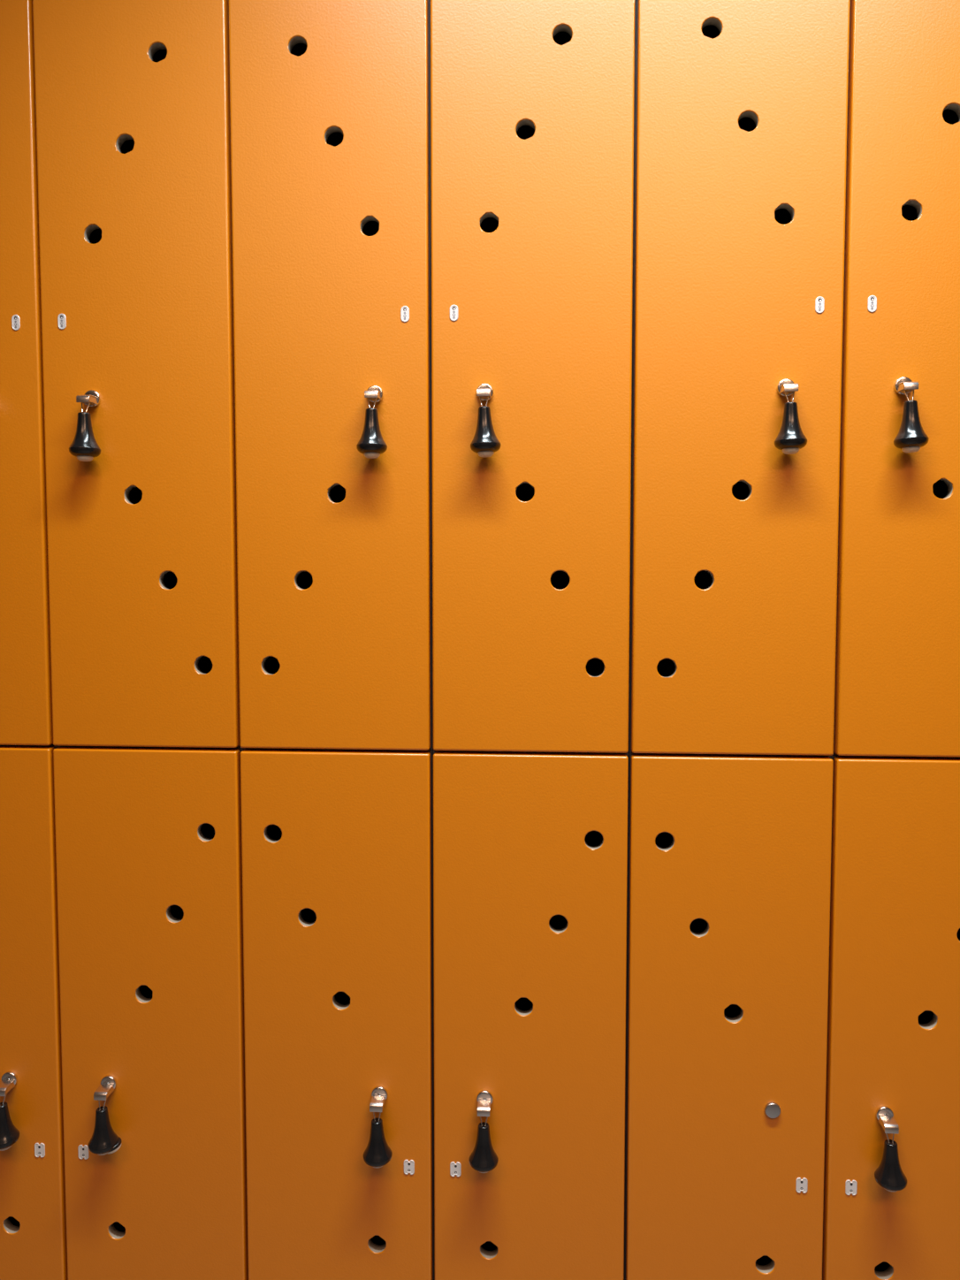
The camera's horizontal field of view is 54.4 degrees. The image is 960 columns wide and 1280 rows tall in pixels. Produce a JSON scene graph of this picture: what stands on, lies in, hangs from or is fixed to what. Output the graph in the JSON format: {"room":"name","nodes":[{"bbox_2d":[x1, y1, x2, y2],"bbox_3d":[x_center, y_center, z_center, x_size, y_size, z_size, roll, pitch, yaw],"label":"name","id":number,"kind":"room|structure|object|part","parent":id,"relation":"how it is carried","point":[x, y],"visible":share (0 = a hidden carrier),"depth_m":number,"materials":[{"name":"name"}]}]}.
{"room":"changing room","nodes":[
{"label":"changing room","id":0,"kind":"room"},
{"bbox_3d":[0.022,1.580,0.098,5.400,0.100,4.020,0,3,4],"label":"floor","id":1,"kind":"structure","parent":0,"visible":0},
{"bbox_3d":[-0.053,1.380,1.779,1.800,0.104,0.520,0,3,4],"label":"trim","id":2,"kind":"structure","parent":1,"relation":"on","visible":0},
{"bbox_2d":[0,744,67,1279],"bbox_3d":[-0.805,0.741,1.739,0.299,1.175,0.576,0,3,4],"label":"locker","id":3,"kind":"object","parent":2,"relation":"on","point":[33,1218],"depth_m":1.49,"materials":[{"name":"orange plastic"}]},
{"bbox_3d":[-0.753,0.757,1.475,0.045,0.094,0.045,1,4,20],"label":"bell pull","id":4,"kind":"part","parent":3,"relation":"part of","materials":[{"name":"black plastic"}]},
{"bbox_2d":[0,0,53,745],"bbox_3d":[-0.805,-0.433,1.682,0.299,1.175,0.553,0,3,4],"label":"locker","id":5,"kind":"object","parent":3,"relation":"on","point":[26,698],"visible":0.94,"depth_m":1.44,"materials":[{"name":"orange plastic"}]},
{"bbox_2d":[53,745,248,1279],"bbox_3d":[-0.506,0.742,1.720,0.299,1.175,0.571,0,3,4],"label":"locker","id":6,"kind":"object","parent":2,"relation":"on","point":[148,857],"depth_m":1.48,"materials":[{"name":"orange plastic"}]},
{"bbox_3d":[-0.590,0.758,1.463,0.049,0.094,0.045,-1,3,4],"label":"bell pull","id":7,"kind":"part","parent":6,"relation":"part of","materials":[{"name":"black plastic"}]},
{"bbox_2d":[32,0,240,747],"bbox_3d":[-0.506,-0.431,1.651,0.299,1.175,0.571,0,3,4],"label":"locker","id":8,"kind":"object","parent":6,"relation":"on","point":[133,110],"depth_m":1.42,"materials":[{"name":"orange plastic"}]},
{"bbox_3d":[-0.593,-0.316,1.400,0.045,0.094,0.045,0,3,4],"label":"bell pull","id":9,"kind":"part","parent":8,"relation":"part of","materials":[{"name":"black plastic"}]},
{"bbox_2d":[240,747,434,1279],"bbox_3d":[-0.207,0.743,1.698,0.299,1.175,0.571,0,3,4],"label":"locker","id":10,"kind":"object","parent":2,"relation":"on","point":[337,844],"depth_m":1.45,"materials":[{"name":"orange plastic"}]},
{"bbox_2d":[228,0,433,750],"bbox_3d":[-0.207,-0.430,1.629,0.299,1.175,0.571,0,3,4],"label":"locker","id":11,"kind":"object","parent":10,"relation":"on","point":[330,100],"depth_m":1.40,"materials":[{"name":"orange plastic"}]},
{"bbox_3d":[-0.159,-0.314,1.368,0.045,0.094,0.045,0,3,4],"label":"bell pull","id":12,"kind":"part","parent":11,"relation":"part of","materials":[{"name":"black plastic"}]},
{"bbox_3d":[-0.158,0.760,1.431,0.045,0.094,0.045,-1,3,4],"label":"bell pull","id":13,"kind":"part","parent":10,"relation":"part of","materials":[{"name":"black plastic"}]},
{"bbox_2d":[433,749,628,1279],"bbox_3d":[0.093,0.744,1.675,0.299,1.175,0.571,0,3,4],"label":"locker","id":14,"kind":"object","parent":2,"relation":"on","point":[530,848],"depth_m":1.43,"materials":[{"name":"orange plastic"}]},
{"bbox_3d":[0.005,0.760,1.419,0.045,0.094,0.045,0,3,4],"label":"bell pull","id":15,"kind":"part","parent":14,"relation":"part of","materials":[{"name":"black plastic"}]},
{"bbox_2d":[430,0,635,753],"bbox_3d":[0.092,-0.429,1.604,0.299,1.175,0.576,0,3,4],"label":"locker","id":16,"kind":"object","parent":14,"relation":"on","point":[532,102],"depth_m":1.37,"materials":[{"name":"orange plastic"}]},
{"bbox_3d":[0.008,-0.313,1.356,0.045,0.094,0.045,1,4,20],"label":"bell pull","id":17,"kind":"part","parent":16,"relation":"part of","materials":[{"name":"black plastic"}]},
{"bbox_2d":[624,751,833,1279],"bbox_3d":[0.393,0.744,1.675,0.299,1.175,0.526,0,3,4],"label":"locker","id":18,"kind":"object","parent":2,"relation":"on","point":[729,855],"visible":0.99,"depth_m":1.41,"materials":[{"name":"orange plastic"}]},
{"bbox_2d":[628,0,850,755],"bbox_3d":[0.391,-0.428,1.585,0.299,1.175,0.571,0,3,4],"label":"locker","id":19,"kind":"object","parent":18,"relation":"on","point":[740,159],"depth_m":1.35,"materials":[{"name":"orange plastic"}]},
{"bbox_3d":[0.440,-0.311,1.324,0.045,0.094,0.045,-1,3,4],"label":"bell pull","id":20,"kind":"part","parent":19,"relation":"part of","materials":[{"name":"black plastic"}]},
{"bbox_2d":[822,754,959,1279],"bbox_3d":[0.691,0.747,1.631,0.299,1.175,0.571,0,3,4],"label":"locker","id":21,"kind":"object","parent":2,"relation":"on","point":[893,1053],"depth_m":1.39,"materials":[{"name":"orange plastic"}]},
{"bbox_3d":[0.605,0.763,1.374,0.045,0.094,0.045,-1,3,4],"label":"bell pull","id":22,"kind":"part","parent":21,"relation":"part of","materials":[{"name":"black plastic"}]},
{"bbox_2d":[832,0,959,756],"bbox_3d":[0.690,-0.426,1.560,0.299,1.175,0.576,0,3,4],"label":"locker","id":23,"kind":"object","parent":21,"relation":"on","point":[897,689],"depth_m":1.34,"materials":[{"name":"orange plastic"}]},
{"bbox_3d":[0.606,-0.311,1.311,0.045,0.094,0.045,1,4,20],"label":"bell pull","id":24,"kind":"part","parent":23,"relation":"part of","materials":[{"name":"black plastic"}]}
]}

